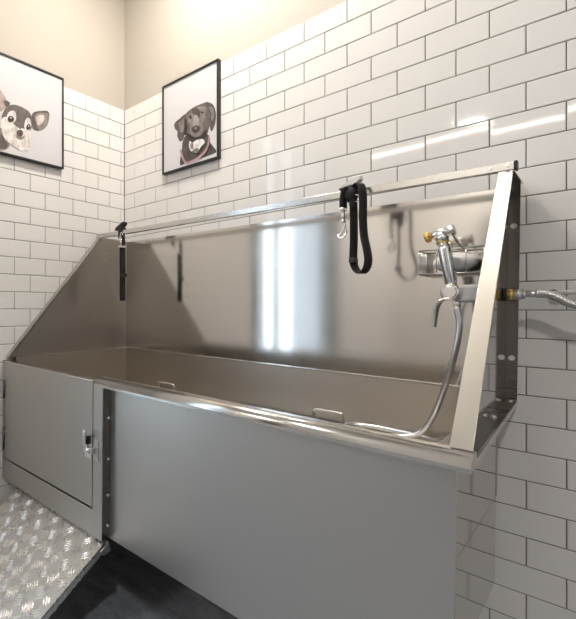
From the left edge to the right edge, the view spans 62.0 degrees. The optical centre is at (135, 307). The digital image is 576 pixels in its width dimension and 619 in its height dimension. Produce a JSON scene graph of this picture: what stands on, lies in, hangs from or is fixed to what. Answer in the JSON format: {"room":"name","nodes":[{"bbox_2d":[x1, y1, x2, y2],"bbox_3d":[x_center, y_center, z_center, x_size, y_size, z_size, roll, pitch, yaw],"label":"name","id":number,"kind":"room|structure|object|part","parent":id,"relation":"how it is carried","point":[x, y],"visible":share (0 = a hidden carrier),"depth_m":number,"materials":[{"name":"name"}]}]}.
{"room":"dog washing room","nodes":[
{"label":"dog washing room","id":0,"kind":"room"},
{"bbox_2d":[0,0,123,503],"bbox_3d":[-1.750,-0.392,0.995,4.850,3.000,0.160,0,0,-43],"label":"wall","id":1,"kind":"structure","parent":0,"point":[50,218],"depth_m":2.18,"materials":[{"name":"beige paint"}]},
{"bbox_2d":[0,52,63,169],"bbox_3d":[-0.484,-0.897,2.042,0.346,0.443,0.021,0,0,-43],"label":"framed photograph","id":2,"kind":"object","parent":1,"relation":"attached to","point":[31,97],"visible":1,"depth_m":2.04,"materials":[{"name":"black"}]},
{"bbox_2d":[49,538,237,618],"bbox_3d":[-0.560,1.158,-0.328,4.900,0.100,3.800,0,0,-43],"label":"floor","id":3,"kind":"structure","parent":0,"point":[120,584],"depth_m":1.69,"materials":[{"name":"tile"}]},
{"bbox_2d":[0,488,110,618],"bbox_3d":[-0.506,0.931,1.471,0.598,0.334,0.610,0,0,-43],"label":"ramp","id":4,"kind":"object","parent":3,"relation":"on","point":[44,555],"visible":1,"depth_m":1.47,"materials":[{"name":"silver metal"}]},
{"bbox_2d":[2,160,523,618],"bbox_3d":[0.226,0.374,1.569,0.742,1.487,1.678,0,1,-43],"label":"tub","id":5,"kind":"object","parent":3,"relation":"on","point":[226,482],"depth_m":1.36,"materials":[{"name":"silver metal"}]},
{"bbox_3d":[-0.356,0.713,1.725,0.032,0.088,0.659,0,1,-43],"label":"door sill","id":6,"kind":"part","parent":5,"relation":"part of","materials":[{"name":"silver metal"}]},
{"bbox_3d":[-0.353,0.453,1.710,0.016,0.420,0.631,0,1,-43],"label":"door","id":7,"kind":"part","parent":5,"relation":"part of","materials":[{"name":"silver metal"}]},
{"bbox_3d":[-0.302,-0.063,2.178,0.683,0.599,0.003,0,1,-43],"label":"panel","id":8,"kind":"part","parent":5,"relation":"part of","materials":[{"name":"silver metal"}]},
{"bbox_3d":[-0.169,0.444,1.472,0.022,0.082,0.037,0,0,20],"label":"latch lever","id":9,"kind":"part","parent":5,"relation":"part of","materials":[{"name":"silver metal"}]},
{"bbox_3d":[-0.125,0.510,1.453,0.003,0.501,0.048,0,1,-43],"label":"door post","id":10,"kind":"part","parent":5,"relation":"part of","materials":[{"name":"silver metal"}]},
{"bbox_2d":[115,222,126,241],"bbox_3d":[-0.072,-0.369,2.166,0.035,0.097,0.063,0,0,-43],"label":"clamp","id":11,"kind":"object","parent":5,"relation":"attached to","point":[122,225],"visible":0.77,"depth_m":2.15,"materials":[{"name":"black plastic"}]},
{"bbox_3d":[-0.070,-0.402,2.166,0.026,0.030,0.061,0,0,-43],"label":"cam lever","id":12,"kind":"part","parent":11,"relation":"part of","materials":[{"name":"black plastic"}]},
{"bbox_2d":[118,232,126,300],"bbox_3d":[-0.063,-0.197,2.116,0.035,0.330,0.028,0,0,-43],"label":"strap","id":13,"kind":"object","parent":11,"relation":"hanging from","point":[122,246],"visible":1,"depth_m":2.11,"materials":[{"name":"black"}]},
{"bbox_3d":[-0.018,0.406,1.883,0.610,0.200,0.770,0,0,-43],"label":"tub grate","id":14,"kind":"part","parent":5,"relation":"part of","materials":[{"name":"silver metal"}]},
{"bbox_3d":[0.245,0.517,1.121,0.030,0.500,0.941,0,1,-43],"label":"panel","id":15,"kind":"part","parent":5,"relation":"part of","materials":[{"name":"silver metal"}]},
{"bbox_3d":[0.367,-0.359,1.696,0.020,0.020,1.664,0,1,-43],"label":"rail","id":16,"kind":"part","parent":5,"relation":"part of","materials":[{"name":"silver metal"}]},
{"bbox_3d":[0.493,-0.059,1.823,0.003,0.573,1.604,0,1,-43],"label":"panel","id":17,"kind":"part","parent":5,"relation":"part of","materials":[{"name":"silver metal"}]},
{"bbox_3d":[0.574,0.356,1.317,0.008,0.101,0.094,0,0,-43],"label":"handle","id":18,"kind":"part","parent":5,"relation":"part of","materials":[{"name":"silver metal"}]},
{"bbox_2d":[339,175,363,202],"bbox_3d":[0.668,-0.354,1.367,0.035,0.097,0.063,0,0,-43],"label":"clamp","id":19,"kind":"object","parent":5,"relation":"attached to","point":[358,179],"visible":0.31,"depth_m":1.35,"materials":[{"name":"silver metal"}]},
{"bbox_3d":[0.669,-0.388,1.367,0.026,0.030,0.061,0,0,-43],"label":"cam lever","id":20,"kind":"part","parent":19,"relation":"part of","materials":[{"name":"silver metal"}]},
{"bbox_2d":[337,183,372,273],"bbox_3d":[0.660,-0.236,1.323,0.048,0.272,0.101,0,0,-31],"label":"strap","id":21,"kind":"object","parent":19,"relation":"hanging from","point":[351,194],"visible":1,"depth_m":1.32,"materials":[{"name":"black"}]},
{"bbox_3d":[0.509,0.406,1.314,0.610,0.200,0.771,0,0,-43],"label":"tub grate","id":22,"kind":"part","parent":5,"relation":"part of","materials":[{"name":"silver metal"}]},
{"bbox_2d":[340,308,462,442],"bbox_3d":[0.796,0.202,1.321,0.164,0.402,0.388,0,0,-28],"label":"hose","id":23,"kind":"object","parent":5,"relation":"on","point":[418,434],"visible":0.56,"depth_m":1.27,"materials":[{"name":"silver metal"}]},
{"bbox_2d":[419,245,484,276],"bbox_3d":[0.927,-0.133,1.289,0.081,0.075,0.158,0,0,-43],"label":"wire basket","id":24,"kind":"object","parent":5,"relation":"attached to","point":[421,252],"visible":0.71,"depth_m":1.30,"materials":[{"name":"grey metal"}]},
{"bbox_2d":[433,252,478,271],"bbox_3d":[0.931,-0.131,1.285,0.066,0.058,0.112,0,0,-43],"label":"sponge","id":25,"kind":"object","parent":24,"relation":"in","point":[459,258],"visible":0.52,"depth_m":1.25,"materials":[{"name":"white"}]},
{"bbox_2d":[430,284,477,326],"bbox_3d":[0.924,-0.006,1.234,0.162,0.120,0.136,0,0,-43],"label":"mixer valve","id":26,"kind":"object","parent":5,"relation":"attached to","point":[458,294],"visible":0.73,"depth_m":1.20,"materials":[{"name":"silver metal"}]},
{"bbox_3d":[0.843,0.013,1.216,0.054,0.082,0.013,0,0,41],"label":"lever","id":27,"kind":"part","parent":26,"relation":"part of","materials":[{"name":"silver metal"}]},
{"bbox_2d":[423,224,462,284],"bbox_3d":[0.866,-0.145,1.244,0.034,0.173,0.094,0,0,-43],"label":"sprayer","id":28,"kind":"object","parent":26,"relation":"in","point":[441,235],"visible":0.94,"depth_m":1.23,"materials":[{"name":"silver metal"}]},
{"bbox_3d":[0.792,-0.042,0.995,0.683,0.599,0.011,0,0,-44],"label":"panel","id":29,"kind":"part","parent":5,"relation":"part of","materials":[{"name":"silver metal"}]},
{"bbox_2d":[503,288,575,308],"bbox_3d":[1.159,-0.012,1.017,0.483,0.080,0.079,0,0,36],"label":"supply hose","id":30,"kind":"object","parent":5,"relation":"attached to","point":[516,294],"visible":1,"depth_m":1.12,"materials":[{"name":"silver metal"}]},
{"bbox_2d":[124,0,575,618],"bbox_3d":[1.149,-0.392,1.253,0.160,3.000,3.700,0,0,-43],"label":"wall","id":31,"kind":"structure","parent":0,"point":[317,96],"depth_m":1.39,"materials":[{"name":"white tile"}]},
{"bbox_2d":[162,59,220,174],"bbox_3d":[0.256,-0.883,2.086,0.021,0.440,0.343,0,0,-43],"label":"framed photograph","id":32,"kind":"object","parent":31,"relation":"attached to","point":[191,103],"visible":1,"depth_m":2.07,"materials":[{"name":"black"}]},
{"bbox_2d":[551,289,575,294],"bbox_3d":[1.298,-0.041,0.946,0.041,0.025,0.608,0,0,-43],"label":"pipe","id":33,"kind":"object","parent":31,"relation":"attached to","point":[564,292],"visible":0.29,"depth_m":1.13,"materials":[{"name":"grey metal"}]}
]}

